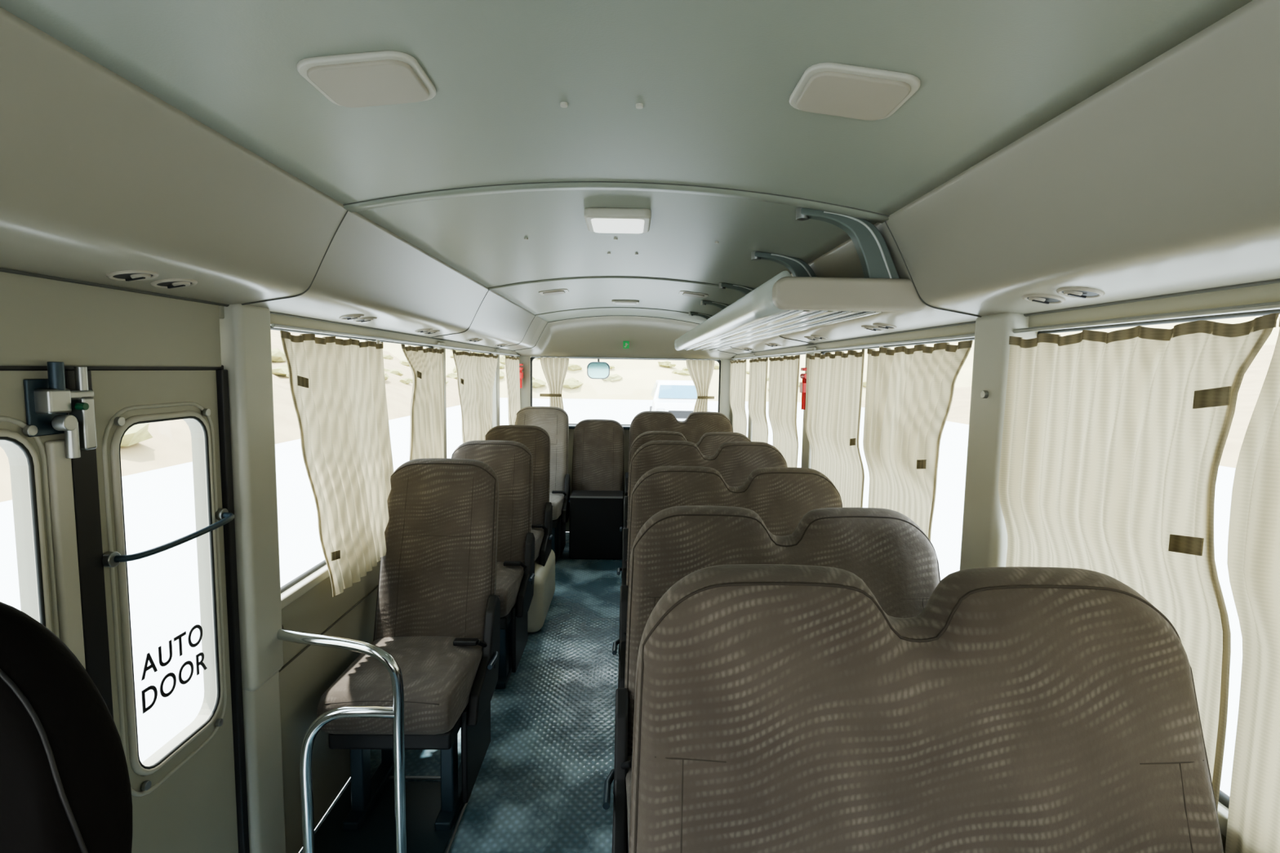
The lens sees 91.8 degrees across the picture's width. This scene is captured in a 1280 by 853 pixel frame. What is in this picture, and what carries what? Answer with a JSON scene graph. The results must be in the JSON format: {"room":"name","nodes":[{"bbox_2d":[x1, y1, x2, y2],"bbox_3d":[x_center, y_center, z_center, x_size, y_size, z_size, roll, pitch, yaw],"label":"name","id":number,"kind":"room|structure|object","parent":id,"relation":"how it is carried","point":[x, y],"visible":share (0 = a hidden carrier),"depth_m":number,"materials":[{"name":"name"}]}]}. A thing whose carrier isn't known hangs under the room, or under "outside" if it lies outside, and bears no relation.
{"room":"vehicle interior","nodes":[
{"label":"vehicle interior","id":0,"kind":"room"},
{"bbox_2d":[64,421,80,458],"bbox_3d":[-0.934,0.022,1.021,0.018,0.060,0.018,1,5,-1],"label":"cylinder","id":1,"kind":"object","parent":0,"point":[72,442],"depth_m":1.02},
{"bbox_2d":[219,303,285,852],"bbox_3d":[-0.973,0.472,1.556,0.085,1.545,0.135,1,5,-1],"label":"pillar","id":2,"kind":"structure","parent":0,"point":[245,331],"depth_m":1.52,"materials":[{"name":"plastic"}]},
{"bbox_2d":[0,271,518,852],"bbox_3d":[-0.999,0.414,2.095,0.050,1.560,6.430,1,5,-1],"label":"wall","id":3,"kind":"structure","parent":0,"point":[42,321],"depth_m":1.35,"materials":[{"name":"plastic"}]},
{"bbox_2d":[0,370,238,852],"bbox_3d":[-0.960,0.766,1.087,0.072,1.725,0.795,1,5,-1],"label":"door","id":4,"kind":"structure","parent":3,"relation":"in","point":[188,806],"depth_m":1.20,"materials":[{"name":"metal"}]},
{"bbox_2d":[0,436,45,626],"bbox_3d":[-0.953,0.365,0.859,0.007,0.692,0.282,1,5,-1],"label":"gasket","id":5,"kind":"object","parent":4,"relation":"attached to","point":[29,459],"depth_m":0.98,"materials":[{"name":"rubber"}]},
{"bbox_2d":[22,425,37,435],"bbox_3d":[-0.945,0.006,0.962,0.008,0.017,0.017,1,5,-1],"label":"bolt","id":6,"kind":"object","parent":4,"relation":"attached to","point":[28,430],"visible":1,"depth_m":0.96,"materials":[{"name":"metal"}]},
{"bbox_2d":[46,361,66,390],"bbox_3d":[-0.932,-0.081,0.991,0.020,0.045,0.020,1,5,-1],"label":"hinge pivot","id":7,"kind":"object","parent":4,"relation":"attached to","point":[55,370],"depth_m":0.98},
{"bbox_2d":[51,414,77,431],"bbox_3d":[-0.925,-0.006,0.998,0.020,0.026,0.026,1,5,-1],"label":"roller","id":8,"kind":"object","parent":4,"relation":"attached to","point":[59,422],"depth_m":0.99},
{"bbox_2d":[44,439,85,669],"bbox_3d":[-0.963,0.824,1.085,0.017,1.610,0.035,1,5,-1],"label":"panel","id":9,"kind":"object","parent":4,"relation":"attached to","point":[59,467],"visible":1,"depth_m":1.02,"materials":[{"name":"metal"}]},
{"bbox_2d":[74,366,88,391],"bbox_3d":[-0.933,-0.080,1.036,0.016,0.040,0.016,1,5,-1],"label":"hinge pivot","id":10,"kind":"object","parent":4,"relation":"attached to","point":[81,372],"visible":1,"depth_m":1.03,"materials":[{"name":"metal"}]},
{"bbox_2d":[102,551,119,567],"bbox_3d":[-0.951,0.239,1.116,0.014,0.028,0.028,1,5,-1],"label":"bracket","id":11,"kind":"object","parent":4,"relation":"attached to","point":[108,561],"visible":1,"depth_m":1.11,"materials":[{"name":"metal"}]},
{"bbox_2d":[0,364,249,852],"bbox_3d":[-0.975,0.761,1.083,0.042,1.735,0.850,1,5,-1],"label":"seal","id":12,"kind":"object","parent":4,"relation":"attached to","point":[84,468],"visible":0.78,"depth_m":1.11,"materials":[{"name":"black rubber"}]},
{"bbox_2d":[119,416,220,768],"bbox_3d":[-0.960,0.327,1.278,0.007,0.692,0.245,1,5,-1],"label":"seal","id":13,"kind":"structure","parent":4,"relation":"attached to","point":[204,428],"depth_m":1.37,"materials":[{"name":"rubber"}]},
{"bbox_2d":[141,624,202,680],"bbox_3d":[-0.978,0.467,1.301,0.001,0.048,0.176,1,5,-1],"label":"lettering","id":14,"kind":"object","parent":4,"relation":"attached to","point":[148,658],"depth_m":1.29,"materials":[{"name":"paint"}]},
{"bbox_2d":[113,512,234,562],"bbox_3d":[-0.937,0.220,1.268,0.053,0.023,0.317,1,5,-1],"label":"grip","id":15,"kind":"object","parent":4,"relation":"attached to","point":[228,517],"visible":1,"depth_m":1.22,"materials":[{"name":"metal"}]},
{"bbox_2d":[141,652,207,714],"bbox_3d":[-0.979,0.533,1.311,0.001,0.048,0.186,1,5,-1],"label":"lettering","id":16,"kind":"object","parent":4,"relation":"attached to","point":[198,663],"depth_m":1.30,"materials":[{"name":"paint"}]},
{"bbox_2d":[106,270,197,288],"bbox_3d":[-0.858,-0.262,1.096,0.070,0.024,0.167,1,5,-1],"label":"air vent","id":17,"kind":"object","parent":3,"relation":"attached to","point":[124,275],"visible":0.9,"depth_m":1.06,"materials":[{"name":"black plastic"}]},
{"bbox_2d":[112,273,152,279],"bbox_3d":[-0.857,-0.260,1.048,0.060,0.010,0.060,-9,5,0],"label":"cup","id":18,"kind":"object","parent":17,"relation":"on","point":[115,276],"depth_m":1.05,"materials":[{"name":"plastic"}]},
{"bbox_2d":[156,281,192,286],"bbox_3d":[-0.859,-0.269,1.144,0.060,0.010,0.060,-9,5,0],"label":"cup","id":19,"kind":"object","parent":17,"relation":"on","point":[158,283],"depth_m":1.14,"materials":[{"name":"plastic"}]},
{"bbox_2d":[0,267,515,351],"bbox_3d":[-0.955,-0.333,2.002,0.010,0.010,6.380,1,5,-1],"label":"trim rail","id":20,"kind":"object","parent":3,"relation":"attached to","point":[2,269],"visible":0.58,"depth_m":1.21,"materials":[{"name":"plastic"}]},
{"bbox_2d":[0,7,547,350],"bbox_3d":[-0.818,-0.433,1.855,0.291,0.236,6.100,1,5,-1],"label":"trim","id":21,"kind":"structure","parent":3,"relation":"attached to","point":[100,175],"depth_m":0.98,"materials":[{"name":"plastic"}]},
{"bbox_2d":[241,210,348,305],"bbox_3d":[-0.810,-0.387,1.427,0.287,0.229,0.003,1,5,-1],"label":"trim","id":22,"kind":"structure","parent":3,"relation":"attached to","point":[304,292],"depth_m":1.43,"materials":[{"name":"plastic"}]},
{"bbox_2d":[280,565,329,608],"bbox_3d":[-0.995,0.316,3.377,0.022,0.030,3.500,1,5,-1],"label":"trim","id":23,"kind":"structure","parent":3,"relation":"attached to","point":[314,580],"depth_m":1.77,"materials":[{"name":"plastic"}]},
{"bbox_2d":[279,585,377,671],"bbox_3d":[-0.995,0.500,3.344,0.006,0.006,3.400,1,5,-1],"label":"trim","id":24,"kind":"structure","parent":3,"relation":"attached to","point":[374,588],"depth_m":1.95,"materials":[{"name":"rubber"}]},
{"bbox_2d":[270,325,433,593],"bbox_3d":[-1.003,0.038,2.312,0.020,0.750,1.470,1,5,-1],"label":"gasket","id":25,"kind":"object","parent":3,"relation":"attached to","point":[308,572],"visible":0.09,"depth_m":1.88,"materials":[{"name":"rubber"}]},
{"bbox_2d":[338,314,377,322],"bbox_3d":[-0.872,-0.339,1.923,0.070,0.024,0.167,1,5,-1],"label":"air vent","id":26,"kind":"object","parent":3,"relation":"attached to","point":[354,317],"visible":0.78,"depth_m":1.89,"materials":[{"name":"black plastic"}]},
{"bbox_2d":[271,323,519,355],"bbox_3d":[-0.957,-0.417,3.320,0.010,0.010,3.520,1,5,-1],"label":"rail","id":27,"kind":"object","parent":3,"relation":"attached to","point":[273,325],"visible":1,"depth_m":2.10,"materials":[{"name":"metal"}]},
{"bbox_2d":[280,330,394,597],"bbox_3d":[-0.909,0.115,1.970,0.052,0.787,0.740,1,5,-2],"label":"curtain","id":28,"kind":"object","parent":27,"relation":"hanging from","point":[337,386],"visible":0.96,"depth_m":1.91,"materials":[{"name":"fabric"}]},
{"bbox_2d":[400,343,444,460],"bbox_3d":[-0.932,0.036,2.718,0.052,0.768,0.564,1,5,-1],"label":"curtain","id":29,"kind":"object","parent":27,"relation":"hanging from","point":[426,365],"visible":0.62,"depth_m":2.71,"materials":[{"name":"fabric"}]},
{"bbox_2d":[452,349,497,443],"bbox_3d":[-0.949,-0.054,3.693,0.061,0.768,1.124,1,5,-1],"label":"curtain","id":30,"kind":"object","parent":27,"relation":"hanging from","point":[476,372],"visible":0.66,"depth_m":3.57,"materials":[{"name":"fabric"}]},
{"bbox_2d":[505,355,519,425],"bbox_3d":[-0.970,-0.152,4.759,0.057,0.768,0.626,1,5,-1],"label":"curtain","id":31,"kind":"object","parent":27,"relation":"hanging from","point":[512,364],"visible":0.59,"depth_m":4.71,"materials":[{"name":"fabric"}]},
{"bbox_2d":[388,776,471,852],"bbox_3d":[-0.610,1.213,1.906,0.262,0.010,0.637,-2,6,-32],"label":"trim","id":32,"kind":"structure","parent":3,"relation":"attached to","point":[463,810],"depth_m":1.96,"materials":[{"name":"metal"}]},
{"bbox_2d":[427,341,446,457],"bbox_3d":[-1.003,-0.043,3.078,0.065,0.750,0.090,1,5,-1],"label":"pillar","id":33,"kind":"structure","parent":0,"point":[440,343],"depth_m":3.08,"materials":[{"name":"plastic"}]},
{"bbox_2d":[299,532,622,852],"bbox_3d":[-0.087,1.231,2.161,1.800,0.050,6.380,1,5,-1],"label":"floor","id":34,"kind":"structure","parent":0,"point":[548,759],"depth_m":2.33,"materials":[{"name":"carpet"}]},
{"bbox_2d":[0,601,132,852],"bbox_3d":[-0.695,0.775,0.384,0.473,1.165,0.646,1,5,-1],"label":"seat","id":35,"kind":"object","parent":34,"relation":"on","point":[65,784],"visible":1,"depth_m":0.59,"materials":[{"name":"black fabric"}]},
{"bbox_2d":[276,624,406,852],"bbox_3d":[-0.774,0.881,1.583,0.383,0.731,0.102,2,5,9],"label":"grab rail","id":36,"kind":"object","parent":34,"relation":"on","point":[396,712],"visible":0.94,"depth_m":1.56,"materials":[{"name":"silver metal"}]},
{"bbox_2d":[302,781,462,852],"bbox_3d":[-0.768,1.222,1.835,0.405,0.006,0.515,1,5,-1],"label":"floor mat","id":37,"kind":"object","parent":34,"relation":"on","point":[376,834],"visible":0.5,"depth_m":1.88,"materials":[{"name":"rubber"}]},
{"bbox_2d":[316,457,500,831],"bbox_3d":[-0.708,0.674,2.063,0.458,1.058,0.669,1,5,-1],"label":"seat","id":38,"kind":"object","parent":34,"relation":"on","point":[437,611],"visible":0.96,"depth_m":2.16,"materials":[{"name":"fabric"}]},
{"bbox_2d":[316,635,483,734],"bbox_3d":[-0.730,0.807,1.970,0.405,0.159,0.460,1,5,-1],"label":"cushion","id":39,"kind":"object","parent":38,"relation":"on","point":[442,675],"depth_m":1.83,"materials":[{"name":"fabric"}]},
{"bbox_2d":[451,440,534,688],"bbox_3d":[-0.727,0.611,2.897,0.463,1.030,0.662,1,5,-1],"label":"seat","id":40,"kind":"object","parent":34,"relation":"on","point":[512,462],"visible":0.56,"depth_m":3.02,"materials":[{"name":"fabric"}]},
{"bbox_2d":[495,561,524,617],"bbox_3d":[-0.749,0.730,2.807,0.410,0.159,0.460,1,5,-1],"label":"cushion","id":41,"kind":"object","parent":40,"relation":"on","point":[509,588],"depth_m":2.75,"materials":[{"name":"fabric"}]},
{"bbox_2d":[527,549,555,632],"bbox_3d":[-0.757,0.911,3.531,0.490,0.315,0.610,1,5,-1],"label":"wheel arch cover","id":42,"kind":"object","parent":34,"relation":"on","point":[544,576],"visible":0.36,"depth_m":3.28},
{"bbox_2d":[484,425,553,566],"bbox_3d":[-0.737,0.409,3.584,0.463,0.785,0.666,1,5,-1],"label":"seat","id":43,"kind":"object","parent":42,"relation":"on","point":[536,439],"visible":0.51,"depth_m":3.75,"materials":[{"name":"fabric"}]},
{"bbox_2d":[531,528,544,560],"bbox_3d":[-0.760,0.665,3.504,0.410,0.159,0.460,1,5,-1],"label":"cushion","id":44,"kind":"object","parent":43,"relation":"on","point":[539,533],"depth_m":3.48,"materials":[{"name":"fabric"}]},
{"bbox_2d":[515,406,570,564],"bbox_3d":[-0.745,0.419,4.596,0.473,1.100,0.680,1,5,-1],"label":"seat","id":45,"kind":"object","parent":34,"relation":"on","point":[554,420],"visible":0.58,"depth_m":4.74,"materials":[{"name":"fabric"}]},
{"bbox_2d":[549,492,564,519],"bbox_3d":[-0.767,0.573,4.500,0.420,0.159,0.460,1,5,-1],"label":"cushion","id":46,"kind":"object","parent":45,"relation":"on","point":[557,499],"depth_m":4.44,"materials":[{"name":"fabric"}]},
{"bbox_2d":[568,490,623,559],"bbox_3d":[-0.323,0.735,4.668,0.395,0.470,0.250,1,5,-1],"label":"box","id":47,"kind":"object","parent":34,"relation":"on","point":[594,523],"visible":0.87,"depth_m":4.54,"materials":[{"name":"black plastic"}]},
{"bbox_2d":[571,418,624,492],"bbox_3d":[-0.328,0.249,4.878,0.410,0.601,0.249,1,5,-1],"label":"seat","id":48,"kind":"object","parent":34,"relation":"on","point":[598,445],"visible":0.94,"depth_m":4.84,"materials":[{"name":"fabric"}]},
{"bbox_2d":[624,410,733,496],"bbox_3d":[0.308,0.438,4.732,0.893,1.070,0.672,1,5,-1],"label":"seat","id":49,"kind":"object","parent":34,"relation":"on","point":[697,424],"visible":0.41,"depth_m":4.92,"materials":[{"name":"fabric"}]},
{"bbox_2d":[619,431,751,531],"bbox_3d":[0.323,0.558,3.810,0.893,1.000,0.654,1,5,-1],"label":"seat","id":50,"kind":"object","parent":34,"relation":"on","point":[708,444],"visible":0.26,"depth_m":4.00,"materials":[{"name":"fabric"}]},
{"bbox_2d":[617,440,787,585],"bbox_3d":[0.337,0.617,3.016,0.893,1.030,0.662,1,5,-1],"label":"seat","id":51,"kind":"object","parent":34,"relation":"on","point":[735,461],"visible":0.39,"depth_m":3.20,"materials":[{"name":"fabric"}]},
{"bbox_2d":[612,466,842,688],"bbox_3d":[0.351,0.695,2.190,0.893,1.025,0.660,1,5,-1],"label":"seat","id":52,"kind":"object","parent":34,"relation":"on","point":[781,496],"visible":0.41,"depth_m":2.37,"materials":[{"name":"fabric"}]},
{"bbox_2d":[602,505,940,852],"bbox_3d":[0.364,0.761,1.443,0.893,1.032,0.662,1,5,-1],"label":"seat","id":53,"kind":"object","parent":34,"relation":"on","point":[886,549],"visible":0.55,"depth_m":1.62,"materials":[{"name":"fabric"}]},
{"bbox_2d":[625,755,631,852],"bbox_3d":[0.173,0.878,1.350,0.415,0.159,0.460,1,5,-1],"label":"cushion","id":54,"kind":"object","parent":53,"relation":"on","point":[628,757],"depth_m":1.41,"materials":[{"name":"fabric"}]},
{"bbox_2d":[628,564,1223,852],"bbox_3d":[0.385,0.794,0.703,0.893,1.102,0.680,1,5,-1],"label":"seat","id":55,"kind":"object","parent":34,"relation":"on","point":[779,708],"visible":1,"depth_m":0.87,"materials":[{"name":"fabric"}]},
{"bbox_2d":[487,349,499,427],"bbox_3d":[-1.025,-0.161,4.357,0.065,0.750,0.100,1,5,-1],"label":"pillar","id":56,"kind":"structure","parent":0,"point":[495,395],"depth_m":4.31,"materials":[{"name":"plastic"}]},
{"bbox_2d":[518,355,733,532],"bbox_3d":[-0.128,0.129,5.288,1.900,1.570,0.050,1,5,-1],"label":"wall","id":57,"kind":"structure","parent":0,"point":[525,392],"depth_m":5.24,"materials":[{"name":"plastic"}]},
{"bbox_2d":[586,359,609,379],"bbox_3d":[-0.360,-0.529,5.343,0.200,0.243,0.152,1,5,-1],"label":"mirror","id":58,"kind":"object","parent":57,"relation":"attached to","point":[595,370],"visible":0.9,"depth_m":5.39,"materials":[{"name":"metal"}]},
{"bbox_2d":[514,315,736,359],"bbox_3d":[-0.112,-0.731,5.041,1.812,0.339,0.296,1,5,-1],"label":"header","id":59,"kind":"object","parent":57,"relation":"attached to","point":[605,335],"visible":0.7,"depth_m":5.13,"materials":[{"name":"plastic"}]},
{"bbox_2d":[530,356,720,425],"bbox_3d":[-0.122,-0.292,5.249,1.628,0.603,0.028,1,5,-1],"label":"gasket","id":60,"kind":"object","parent":57,"relation":"attached to","point":[531,357],"visible":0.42,"depth_m":5.22,"materials":[{"name":"rubber"}]},
{"bbox_2d":[531,355,719,359],"bbox_3d":[-0.116,-0.568,5.143,1.560,0.010,0.010,1,5,-1],"label":"rail","id":61,"kind":"object","parent":57,"relation":"attached to","point":[531,356],"visible":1,"depth_m":5.14,"materials":[{"name":"metal"}]},
{"bbox_2d":[539,357,568,409],"bbox_3d":[-0.710,-0.320,5.152,0.240,0.500,0.034,1,5,-1],"label":"curtain","id":62,"kind":"object","parent":61,"relation":"hanging from","point":[554,369],"visible":0.84,"depth_m":5.15,"materials":[{"name":"fabric"}]},
{"bbox_2d":[685,360,715,412],"bbox_3d":[0.500,-0.303,5.175,0.240,0.500,0.035,1,5,-1],"label":"curtain","id":63,"kind":"object","parent":61,"relation":"hanging from","point":[700,371],"visible":0.91,"depth_m":5.17,"materials":[{"name":"fabric"}]},
{"bbox_2d":[0,0,1253,324],"bbox_3d":[-0.056,-0.572,1.855,1.244,0.083,6.100,1,5,-1],"label":"ceiling","id":64,"kind":"structure","parent":0,"point":[714,81],"depth_m":0.93,"materials":[{"name":"plastic"}]},
{"bbox_2d":[296,50,436,107],"bbox_3d":[-0.379,-0.484,0.873,0.158,0.013,0.140,-5,5,0],"label":"ceiling light","id":65,"kind":"object","parent":64,"relation":"attached to","point":[383,77],"depth_m":0.85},
{"bbox_2d":[538,288,568,295],"bbox_3d":[-0.449,-0.700,3.242,0.150,0.011,0.140,-6,5,0],"label":"ceiling vent","id":66,"kind":"object","parent":64,"relation":"attached to","point":[550,292],"depth_m":3.20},
{"bbox_2d":[534,306,688,315],"bbox_3d":[-0.097,-0.782,4.245,1.241,0.074,0.051,1,5,-1],"label":"trim band","id":67,"kind":"object","parent":64,"relation":"attached to","point":[614,307],"visible":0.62,"depth_m":4.23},
{"bbox_2d":[488,276,737,291],"bbox_3d":[-0.073,-0.654,2.851,1.241,0.074,0.051,1,5,-1],"label":"trim band","id":68,"kind":"object","parent":64,"relation":"attached to","point":[588,277],"visible":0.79,"depth_m":2.83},
{"bbox_2d":[342,181,888,216],"bbox_3d":[-0.048,-0.520,1.401,1.241,0.067,0.004,1,5,-1],"label":"trim","id":69,"kind":"structure","parent":64,"relation":"attached to","point":[560,181],"depth_m":1.40,"materials":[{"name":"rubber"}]},
{"bbox_2d":[343,182,888,223],"bbox_3d":[-0.049,-0.522,1.427,1.241,0.074,0.051,1,5,-1],"label":"trim band","id":70,"kind":"object","parent":64,"relation":"attached to","point":[359,206],"visible":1,"depth_m":1.42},
{"bbox_2d":[583,207,651,233],"bbox_3d":[-0.060,-0.566,1.714,0.178,0.031,0.190,1,5,-1],"label":"ceiling lamp","id":71,"kind":"object","parent":64,"relation":"attached to","point":[598,220],"depth_m":1.64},
{"bbox_2d":[678,290,708,297],"bbox_3d":[0.280,-0.691,3.255,0.150,0.011,0.140,8,5,-2],"label":"ceiling light","id":72,"kind":"object","parent":64,"relation":"attached to","point":[682,292],"depth_m":3.21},
{"bbox_2d":[674,207,927,351],"bbox_3d":[0.477,-0.550,3.134,0.372,0.240,3.375,1,5,-1],"label":"luggage rack","id":73,"kind":"object","parent":64,"relation":"attached to","point":[785,304],"visible":0.98,"depth_m":1.48,"materials":[{"name":"plastic"}]},
{"bbox_2d":[674,270,791,351],"bbox_3d":[0.452,-0.479,3.152,0.316,0.090,3.350,1,5,-1],"label":"tray","id":74,"kind":"object","parent":73,"relation":"on","point":[757,315],"depth_m":2.22,"materials":[{"name":"plastic"}]},
{"bbox_2d":[789,62,920,120],"bbox_3d":[0.302,-0.474,0.887,0.158,0.013,0.140,7,5,-2],"label":"ceiling light","id":75,"kind":"object","parent":64,"relation":"attached to","point":[834,89],"depth_m":0.86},
{"bbox_2d":[747,354,758,441],"bbox_3d":[0.809,-0.135,4.390,0.065,0.750,0.100,1,5,-1],"label":"pillar","id":76,"kind":"structure","parent":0,"point":[750,424],"depth_m":4.36,"materials":[{"name":"plastic"}]},
{"bbox_2d":[800,346,821,468],"bbox_3d":[0.833,-0.006,2.992,0.065,0.750,0.130,1,5,-1],"label":"pillar","id":77,"kind":"structure","parent":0,"point":[806,448],"depth_m":2.99,"materials":[{"name":"plastic"}]},
{"bbox_2d":[800,367,806,409],"bbox_3d":[0.786,-0.181,2.975,0.028,0.200,0.070,1,5,-1],"label":"hammer","id":78,"kind":"object","parent":77,"relation":"attached to","point":[802,384],"visible":0.8,"depth_m":2.97,"materials":[{"name":"red plastic"}]},
{"bbox_2d":[960,312,1038,570],"bbox_3d":[0.844,0.157,1.463,0.095,0.845,0.145,1,5,-1],"label":"pillar","id":79,"kind":"structure","parent":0,"point":[984,533],"depth_m":1.43,"materials":[{"name":"plastic"}]},
{"bbox_2d":[731,301,1279,359],"bbox_3d":[0.799,-0.325,2.620,0.010,0.010,4.990,1,5,-1],"label":"rail","id":80,"kind":"object","parent":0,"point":[1270,305],"visible":1,"depth_m":1.08,"materials":[{"name":"metal"}]},
{"bbox_2d":[729,359,746,435],"bbox_3d":[0.751,-0.118,4.796,0.044,0.788,0.654,1,5,-1],"label":"curtain","id":81,"kind":"object","parent":80,"relation":"hanging from","point":[738,367],"visible":0.72,"depth_m":4.71,"materials":[{"name":"fabric"}]},
{"bbox_2d":[747,357,768,443],"bbox_3d":[0.763,-0.048,4.034,0.046,0.788,0.584,1,5,-1],"label":"curtain","id":82,"kind":"object","parent":80,"relation":"hanging from","point":[757,403],"visible":0.74,"depth_m":3.98,"materials":[{"name":"fabric"}]},
{"bbox_2d":[768,355,799,467],"bbox_3d":[0.772,0.011,3.397,0.049,0.788,0.624,1,5,-1],"label":"curtain","id":83,"kind":"object","parent":80,"relation":"hanging from","point":[784,372],"visible":0.75,"depth_m":3.32,"materials":[{"name":"fabric"}]},
{"bbox_2d":[804,348,865,507],"bbox_3d":[0.782,0.088,2.555,0.058,0.788,0.714,1,5,-1],"label":"curtain","id":84,"kind":"object","parent":80,"relation":"hanging from","point":[834,382],"visible":0.66,"depth_m":2.47,"materials":[{"name":"fabric"}]},
{"bbox_2d":[862,340,973,540],"bbox_3d":[0.793,0.152,1.869,0.058,0.788,0.634,1,5,-1],"label":"curtain","id":85,"kind":"object","parent":80,"relation":"hanging from","point":[909,393],"visible":0.68,"depth_m":1.84,"materials":[{"name":"fabric"}]},
{"bbox_2d":[998,312,1279,808],"bbox_3d":[0.802,0.297,1.114,0.065,0.938,0.575,1,5,-1],"label":"curtain","id":86,"kind":"object","parent":80,"relation":"hanging from","point":[1113,442],"visible":0.61,"depth_m":1.00,"materials":[{"name":"fabric"}]},
{"bbox_2d":[1225,318,1279,852],"bbox_3d":[0.820,0.346,0.582,0.046,0.938,0.575,1,5,-1],"label":"curtain","id":87,"kind":"object","parent":80,"relation":"hanging from","point":[1253,557],"visible":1,"depth_m":0.82,"materials":[{"name":"fabric"}]},
{"bbox_2d":[731,282,1279,852],"bbox_3d":[0.850,0.440,2.129,0.050,1.560,6.430,1,5,-1],"label":"wall","id":88,"kind":"structure","parent":0,"point":[1267,293],"depth_m":1.10,"materials":[{"name":"plastic"}]},
{"bbox_2d":[861,323,896,330],"bbox_3d":[0.750,-0.316,1.952,0.070,0.023,0.167,1,5,-1],"label":"air vent","id":89,"kind":"object","parent":88,"relation":"attached to","point":[878,326],"visible":0.82,"depth_m":1.92,"materials":[{"name":"black plastic"}]},
{"bbox_2d":[821,337,974,355],"bbox_3d":[0.859,0.074,2.231,0.020,0.750,1.420,1,5,-1],"label":"gasket","id":90,"kind":"object","parent":88,"relation":"attached to","point":[971,338],"visible":0.05,"depth_m":1.97,"materials":[{"name":"rubber"}]},
{"bbox_2d":[884,221,982,317],"bbox_3d":[0.708,-0.366,1.455,0.287,0.229,0.003,1,5,-1],"label":"trim","id":91,"kind":"structure","parent":88,"relation":"attached to","point":[885,221],"depth_m":1.46,"materials":[{"name":"plastic"}]},
{"bbox_2d":[717,0,1279,354],"bbox_3d":[0.702,-0.411,1.882,0.291,0.236,6.100,1,5,-1],"label":"trim","id":92,"kind":"structure","parent":88,"relation":"attached to","point":[1164,180],"depth_m":0.84,"materials":[{"name":"plastic"}]},
{"bbox_2d":[735,278,1279,355],"bbox_3d":[0.830,-0.308,2.035,0.010,0.010,6.380,1,5,-1],"label":"trim rail","id":93,"kind":"object","parent":88,"relation":"attached to","point":[1273,281],"visible":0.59,"depth_m":1.10,"materials":[{"name":"plastic"}]},
{"bbox_2d":[1022,287,1105,304],"bbox_3d":[0.764,-0.240,1.126,0.070,0.023,0.167,1,5,-1],"label":"air vent","id":94,"kind":"object","parent":88,"relation":"attached to","point":[1075,292],"visible":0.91,"depth_m":1.09,"materials":[{"name":"black plastic"}]},
{"bbox_2d":[1026,297,1059,302],"bbox_3d":[0.764,-0.246,1.173,0.060,0.010,0.060,11,5,-2],"label":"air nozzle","id":95,"kind":"object","parent":94,"relation":"on","point":[1028,299],"depth_m":1.17,"materials":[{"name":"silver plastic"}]},
{"bbox_2d":[1061,290,1098,296],"bbox_3d":[0.765,-0.237,1.078,0.060,0.010,0.060,11,5,-2],"label":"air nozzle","id":96,"kind":"object","parent":94,"relation":"on","point":[1066,293],"depth_m":1.07,"materials":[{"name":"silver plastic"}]},
{"bbox_2d":[1036,309,1279,808],"bbox_3d":[0.883,0.208,0.777,0.020,0.750,1.260,1,5,-1],"label":"gasket","id":97,"kind":"object","parent":88,"relation":"attached to","point":[1224,798],"visible":0.13,"depth_m":1.00,"materials":[{"name":"rubber"}]},
{"bbox_2d":[1217,804,1228,836],"bbox_3d":[0.817,0.409,2.673,0.018,0.030,4.980,1,5,-1],"label":"trim","id":98,"kind":"structure","parent":88,"relation":"attached to","point":[1222,813],"depth_m":0.89,"materials":[{"name":"plastic"}]},
{"label":"outside","id":99,"kind":"structure","parent":0,"visible":0},
{"bbox_2d":[0,329,460,502],"bbox_3d":[-29.420,-5.744,25.336,40.000,10.073,172.500,1,5,-1],"label":"terrain","id":100,"kind":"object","parent":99,"point":[171,443],"visible":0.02,"depth_m":16.71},
{"bbox_2d":[120,347,866,446],"bbox_3d":[-4.532,-5.409,32.752,45.512,8.238,68.270,1,5,-1],"label":"desert shrubs","id":101,"kind":"object","parent":100,"relation":"on","point":[136,433],"visible":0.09,"depth_m":35.46,"materials":[{"name":"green plant"}]},
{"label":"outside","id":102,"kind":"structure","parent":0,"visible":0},
{"bbox_2d":[316,315,1279,402],"bbox_3d":[10.208,-10.882,63.952,122.500,14.464,45.000,1,5,-1],"label":"landscape","id":103,"kind":"structure","parent":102,"point":[639,377],"depth_m":44.99,"materials":[{"name":"beige soil"}]},
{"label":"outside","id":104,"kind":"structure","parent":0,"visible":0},
{"bbox_2d":[861,344,1275,468],"bbox_3d":[32.527,-2.492,26.687,38.000,5.304,172.500,1,5,-1],"label":"terrain","id":105,"kind":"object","parent":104,"point":[1253,380],"visible":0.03,"depth_m":27.74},
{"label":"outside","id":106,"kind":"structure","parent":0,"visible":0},
{"bbox_2d":[0,397,1242,852],"bbox_3d":[2.588,2.953,-8.723,23.000,0.100,102.000,1,5,-1],"label":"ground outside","id":107,"kind":"structure","parent":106,"point":[159,508],"depth_m":7.32,"materials":[{"name":"sand"}]},
{"bbox_2d":[649,380,710,421],"bbox_3d":[1.329,-0.793,22.034,1.860,1.680,4.316,1,5,-1],"label":"parked car","id":108,"kind":"object","parent":107,"relation":"on","point":[678,397],"visible":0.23,"depth_m":20.97,"materials":[{"name":"paint"}]},
{"bbox_2d":[668,410,693,418],"bbox_3d":[1.362,-0.384,19.950,0.900,0.250,0.090,1,5,-1],"label":"grille","id":109,"kind":"object","parent":108,"relation":"attached to","point":[678,414],"depth_m":19.90,"materials":[{"name":"white plastic"}]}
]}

